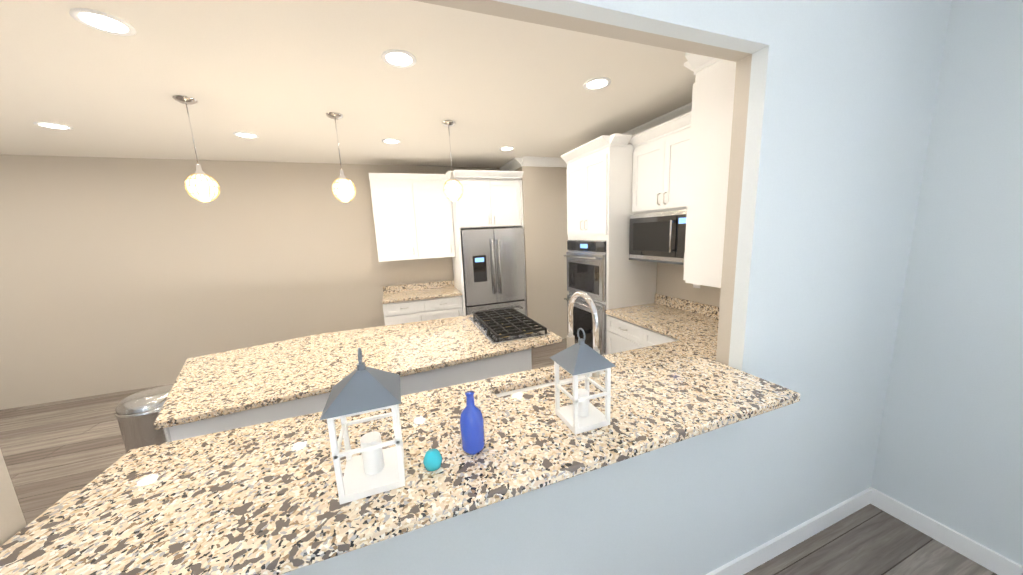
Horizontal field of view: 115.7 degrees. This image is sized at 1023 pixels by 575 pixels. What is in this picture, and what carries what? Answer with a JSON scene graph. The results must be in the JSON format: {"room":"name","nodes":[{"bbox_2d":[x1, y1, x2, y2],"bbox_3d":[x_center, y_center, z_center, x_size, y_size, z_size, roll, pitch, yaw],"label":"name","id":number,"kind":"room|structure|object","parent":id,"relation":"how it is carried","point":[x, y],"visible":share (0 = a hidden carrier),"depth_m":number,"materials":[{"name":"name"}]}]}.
{"room":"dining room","nodes":[
{"label":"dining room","id":0,"kind":"room"},
{"bbox_2d":[0,155,506,409],"bbox_3d":[-3.084,-0.267,4.394,8.000,2.740,0.120,-6,10,-19],"label":"wall","id":1,"kind":"structure","parent":0,"point":[120,274],"depth_m":3.93,"materials":[{"name":"beige paint"}]},
{"bbox_2d":[369,178,423,261],"bbox_3d":[-1.609,-0.937,4.526,0.586,1.090,0.349,-6,10,-19],"label":"upper cabinet","id":2,"kind":"object","parent":1,"relation":"attached to","point":[418,216],"depth_m":4.37,"materials":[{"name":"white wood"}]},
{"bbox_2d":[384,282,455,293],"bbox_3d":[-1.406,-0.014,4.922,1.051,0.100,0.019,-6,10,-19],"label":"backsplash","id":3,"kind":"structure","parent":1,"relation":"attached to","point":[430,285],"depth_m":4.91,"materials":[{"name":"beige stone"}]},
{"bbox_2d":[416,178,455,257],"bbox_3d":[-1.174,-0.983,4.679,0.588,1.090,0.349,-6,10,-19],"label":"upper cabinet","id":4,"kind":"object","parent":1,"relation":"attached to","point":[437,220],"depth_m":4.55,"materials":[{"name":"white wood"}]},
{"bbox_2d":[499,159,519,170],"bbox_3d":[-0.021,-1.809,4.829,0.100,0.112,0.720,-6,10,-19],"label":"crown molding","id":5,"kind":"structure","parent":1,"relation":"attached to","point":[510,166],"depth_m":4.82,"materials":[{"name":"white wood"}]},
{"bbox_2d":[0,0,695,167],"bbox_3d":[-2.377,-1.350,2.246,8.120,0.060,4.280,-6,10,-19],"label":"ceiling","id":6,"kind":"structure","parent":0,"point":[280,78],"depth_m":2.13,"materials":[{"name":"white paint"}]},
{"bbox_2d":[33,122,73,129],"bbox_3d":[-3.744,-1.321,2.630,0.194,0.008,0.194,-6,10,-19],"label":"recessed light","id":7,"kind":"object","parent":6,"relation":"in","point":[54,125],"visible":1,"depth_m":2.62,"materials":[{"name":"white"}]},
{"bbox_2d":[69,8,136,35],"bbox_3d":[-1.851,-1.202,1.461,0.194,0.008,0.194,-6,10,-19],"label":"recessed light","id":8,"kind":"object","parent":6,"relation":"in","point":[102,21],"visible":1,"depth_m":1.45,"materials":[{"name":"white"}]},
{"bbox_2d":[172,95,219,201],"bbox_3d":[-2.278,-0.979,2.318,0.190,0.701,0.190,-6,10,-19],"label":"pendant light","id":9,"kind":"object","parent":6,"relation":"hanging from","point":[200,184],"visible":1,"depth_m":2.30,"materials":[{"name":"frosted glass"},{"name":"brushed nickel"}]},
{"bbox_2d":[233,132,258,137],"bbox_3d":[-2.524,-1.448,3.059,0.194,0.008,0.194,-6,10,-19],"label":"recessed light","id":10,"kind":"object","parent":6,"relation":"in","point":[245,134],"visible":0.98,"depth_m":3.05,"materials":[{"name":"white plastic"}]},
{"bbox_2d":[326,112,355,201],"bbox_3d":[-1.452,-1.084,2.724,0.190,0.701,0.190,-6,10,-19],"label":"pendant light","id":11,"kind":"object","parent":6,"relation":"hanging from","point":[343,188],"visible":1,"depth_m":2.70,"materials":[{"name":"white glass"}]},
{"bbox_2d":[382,138,400,143],"bbox_3d":[-1.290,-1.569,3.452,0.194,0.008,0.194,-6,10,-19],"label":"recessed light","id":12,"kind":"object","parent":6,"relation":"in","point":[391,141],"visible":0.98,"depth_m":3.45,"materials":[{"name":"white"}]},
{"bbox_2d":[381,49,415,67],"bbox_3d":[-0.651,-1.323,1.862,0.194,0.008,0.194,-6,10,-19],"label":"recessed light","id":13,"kind":"object","parent":6,"relation":"in","point":[399,58],"visible":1,"depth_m":1.85,"materials":[{"name":"white plastic"}]},
{"bbox_2d":[441,121,462,200],"bbox_3d":[-0.566,-1.174,3.026,0.190,0.701,0.190,-6,10,-19],"label":"pendant light","id":14,"kind":"object","parent":6,"relation":"hanging from","point":[453,188],"visible":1,"depth_m":3.00,"materials":[{"name":"white glass"}]},
{"bbox_2d":[499,146,514,150],"bbox_3d":[-0.056,-1.710,3.959,0.194,0.008,0.194,-6,10,-19],"label":"recessed light","id":15,"kind":"object","parent":6,"relation":"in","point":[507,148],"visible":0.98,"depth_m":3.95,"materials":[{"name":"white"}]},
{"bbox_2d":[583,77,610,89],"bbox_3d":[0.610,-1.452,2.296,0.194,0.008,0.194,-6,10,-19],"label":"recessed light","id":16,"kind":"object","parent":6,"relation":"in","point":[598,83],"visible":1,"depth_m":2.29,"materials":[{"name":"white plastic"}]},
{"bbox_2d":[0,0,951,574],"bbox_3d":[-1.590,0.225,0.476,8.120,2.970,0.120,-6,10,-19],"label":"wall","id":17,"kind":"structure","parent":0,"point":[834,102],"depth_m":1.37,"materials":[{"name":"white paint"}]},
{"bbox_2d":[673,57,735,287],"bbox_3d":[1.230,-0.569,1.666,0.496,1.090,0.385,-6,10,-19],"label":"upper cabinet","id":18,"kind":"object","parent":17,"relation":"attached to","point":[680,181],"depth_m":1.63,"materials":[{"name":"white wood"}]},
{"bbox_2d":[706,487,873,574],"bbox_3d":[0.400,1.450,1.328,3.780,0.100,0.014,-6,10,-19],"label":"baseboard","id":19,"kind":"structure","parent":17,"relation":"attached to","point":[765,552],"depth_m":1.71,"materials":[{"name":"white wood"}]},
{"bbox_2d":[0,338,996,574],"bbox_3d":[-0.316,1.541,1.420,11.120,0.050,8.820,-6,10,-19],"label":"floor","id":20,"kind":"structure","parent":0,"point":[53,452],"depth_m":2.39,"materials":[{"name":"brown wood"}]},
{"bbox_2d":[115,385,172,452],"bbox_3d":[-2.525,1.093,2.297,0.377,0.720,0.407,-6,10,-19],"label":"trash can","id":21,"kind":"object","parent":20,"relation":"on","point":[136,414],"visible":0.4,"depth_m":2.15,"materials":[{"name":"grey metal"}]},
{"bbox_2d":[132,515,335,574],"bbox_3d":[-1.039,1.138,1.230,0.794,0.870,0.633,-6,10,-19],"label":"countertop","id":22,"kind":"structure","parent":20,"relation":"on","point":[300,545],"depth_m":0.66,"materials":[{"name":"white stone"}]},
{"bbox_2d":[169,360,531,440],"bbox_3d":[-1.153,0.932,2.635,2.566,0.811,1.312,-6,10,-19],"label":"kitchen island","id":23,"kind":"object","parent":20,"relation":"on","point":[251,418],"depth_m":1.93,"materials":[{"name":"white paint"}]},
{"bbox_2d":[154,308,561,429],"bbox_3d":[-1.069,0.503,2.592,2.838,0.037,1.372,-6,10,-19],"label":"island countertop","id":24,"kind":"structure","parent":23,"relation":"on","point":[260,378],"depth_m":2.37,"materials":[{"name":"beige stone"}]},
{"bbox_2d":[382,298,431,325],"bbox_3d":[-1.500,0.568,4.660,0.586,0.870,0.610,-6,10,-19],"label":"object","id":25,"kind":"object","parent":20,"relation":"on","point":[394,312],"depth_m":4.33,"materials":[{"name":"white wood"}]},
{"bbox_2d":[382,286,459,301],"bbox_3d":[-1.298,0.099,4.651,1.051,0.040,0.630,-6,10,-19],"label":"countertop","id":26,"kind":"structure","parent":25,"relation":"on","point":[441,291],"depth_m":4.52,"materials":[{"name":"beige stone"}]},
{"bbox_2d":[328,399,539,555],"bbox_3d":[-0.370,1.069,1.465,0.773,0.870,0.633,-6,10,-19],"label":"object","id":27,"kind":"structure","parent":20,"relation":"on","point":[367,524],"depth_m":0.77,"materials":[{"name":"white stone"}]},
{"bbox_2d":[0,339,771,574],"bbox_3d":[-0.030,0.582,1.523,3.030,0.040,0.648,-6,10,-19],"label":"countertop","id":28,"kind":"structure","parent":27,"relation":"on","point":[156,471],"depth_m":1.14,"materials":[{"name":"beige stone"}]},
{"bbox_2d":[320,347,404,504],"bbox_3d":[-0.373,0.326,0.832,0.174,0.357,0.173,-6,10,-19],"label":"lantern","id":29,"kind":"object","parent":28,"relation":"on","point":[374,468],"visible":1,"depth_m":0.80,"materials":[{"name":"white metal"}]},
{"bbox_2d":[423,449,441,470],"bbox_3d":[-0.216,0.469,0.880,0.051,0.045,0.052,-6,10,-19],"label":"trinket","id":30,"kind":"object","parent":28,"relation":"on","point":[432,460],"visible":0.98,"depth_m":0.86,"materials":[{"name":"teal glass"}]},
{"bbox_2d":[459,391,484,454],"bbox_3d":[-0.116,0.388,0.937,0.070,0.176,0.070,-6,10,-19],"label":"bottle","id":31,"kind":"object","parent":28,"relation":"on","point":[471,419],"visible":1,"depth_m":0.91,"materials":[{"name":"blue glass"}]},
{"bbox_2d":[549,328,615,434],"bbox_3d":[0.228,0.284,1.047,0.154,0.315,0.154,-6,10,-19],"label":"lantern","id":32,"kind":"object","parent":28,"relation":"on","point":[581,414],"visible":1,"depth_m":1.02,"materials":[{"name":"white metal"}]},
{"bbox_2d":[428,294,463,319],"bbox_3d":[-1.066,0.523,4.813,0.586,0.870,0.610,-6,10,-19],"label":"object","id":33,"kind":"object","parent":20,"relation":"on","point":[441,307],"depth_m":4.51,"materials":[{"name":"white wood"}]},
{"bbox_2d":[460,228,525,314],"bbox_3d":[-0.315,0.011,4.915,0.890,1.780,0.788,-6,10,-19],"label":"fridge","id":34,"kind":"object","parent":20,"relation":"on","point":[493,269],"visible":0.69,"depth_m":4.56,"materials":[{"name":"grey metal"}]},
{"bbox_2d":[496,371,687,487],"bbox_3d":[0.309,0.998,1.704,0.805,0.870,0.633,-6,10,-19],"label":"countertop","id":35,"kind":"structure","parent":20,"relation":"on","point":[571,460],"depth_m":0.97,"materials":[{"name":"white stone"}]},
{"bbox_2d":[561,133,656,355],"bbox_3d":[1.064,-0.225,3.639,0.713,2.560,0.950,-6,10,-19],"label":"tall cabinet","id":36,"kind":"object","parent":20,"relation":"on","point":[604,272],"visible":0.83,"depth_m":3.29,"materials":[{"name":"white wood"}]},
{"bbox_2d":[607,315,671,354],"bbox_3d":[1.450,0.734,2.956,0.627,0.870,1.015,-6,10,-19],"label":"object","id":37,"kind":"object","parent":20,"relation":"on","point":[621,336],"depth_m":2.98,"materials":[{"name":"white wood"}]},
{"bbox_2d":[605,303,718,346],"bbox_3d":[1.527,0.332,2.588,0.647,0.040,1.634,-6,10,-19],"label":"countertop","id":38,"kind":"structure","parent":37,"relation":"on","point":[672,322],"depth_m":2.76,"materials":[{"name":"beige stone"}]},
{"bbox_2d":[684,391,751,439],"bbox_3d":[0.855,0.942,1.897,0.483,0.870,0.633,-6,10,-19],"label":"countertop","id":39,"kind":"structure","parent":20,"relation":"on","point":[710,417],"depth_m":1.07,"materials":[{"name":"white stone"}]},
{"bbox_2d":[748,383,795,417],"bbox_3d":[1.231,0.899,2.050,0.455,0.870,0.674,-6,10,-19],"label":"countertop","id":40,"kind":"structure","parent":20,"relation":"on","point":[765,399],"depth_m":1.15,"materials":[{"name":"white stone"}]},
{"bbox_2d":[514,166,568,338],"bbox_3d":[0.448,-0.558,5.197,0.779,2.740,0.720,-6,10,-19],"label":"wall","id":41,"kind":"structure","parent":0,"point":[544,192],"depth_m":4.82,"materials":[{"name":"beige paint"}]},
{"bbox_2d":[452,174,523,229],"bbox_3d":[-0.400,-1.235,4.773,0.910,0.690,0.630,-6,10,-19],"label":"upper cabinet","id":42,"kind":"object","parent":41,"relation":"attached to","point":[487,200],"depth_m":4.48,"materials":[{"name":"white wood"}]},
{"bbox_2d":[514,156,566,167],"bbox_3d":[0.434,-1.782,4.559,0.770,0.112,0.100,-6,10,-19],"label":"crown molding","id":43,"kind":"structure","parent":41,"relation":"attached to","point":[515,164],"depth_m":4.56,"materials":[{"name":"white wood"}]},
{"bbox_2d":[656,0,1022,565],"bbox_3d":[2.120,-0.271,1.894,0.120,3.150,8.320,-6,10,-19],"label":"wall","id":44,"kind":"structure","parent":0,"point":[949,453],"depth_m":1.55,"materials":[{"name":"white paint"}]},
{"bbox_2d":[629,209,676,263],"bbox_3d":[1.438,-0.478,2.960,0.411,0.415,0.575,-6,10,-19],"label":"microwave","id":45,"kind":"object","parent":44,"relation":"attached to","point":[650,234],"depth_m":2.86,"materials":[{"name":"silver"}]},
{"bbox_2d":[632,125,680,212],"bbox_3d":[1.470,-0.999,2.810,0.347,0.650,0.797,-6,10,-19],"label":"upper cabinet","id":46,"kind":"object","parent":44,"relation":"attached to","point":[654,186],"depth_m":2.84,"materials":[{"name":"white wood"}]},
{"bbox_2d":[622,102,691,143],"bbox_3d":[1.393,-1.596,3.235,0.100,0.112,3.270,-6,10,-19],"label":"crown molding","id":47,"kind":"structure","parent":44,"relation":"attached to","point":[687,108],"depth_m":3.05,"materials":[{"name":"white wood"}]},
{"bbox_2d":[656,295,719,318],"bbox_3d":[1.815,0.231,2.689,0.020,0.100,1.614,-6,10,-19],"label":"backsplash","id":48,"kind":"structure","parent":44,"relation":"attached to","point":[685,305],"depth_m":3.04,"materials":[{"name":"beige stone"}]},
{"bbox_2d":[874,489,1022,574],"bbox_3d":[2.859,1.549,0.129,0.014,0.100,3.950,-6,10,-19],"label":"baseboard","id":49,"kind":"structure","parent":44,"relation":"attached to","point":[976,552],"depth_m":1.68,"materials":[{"name":"white wood"}]}
]}

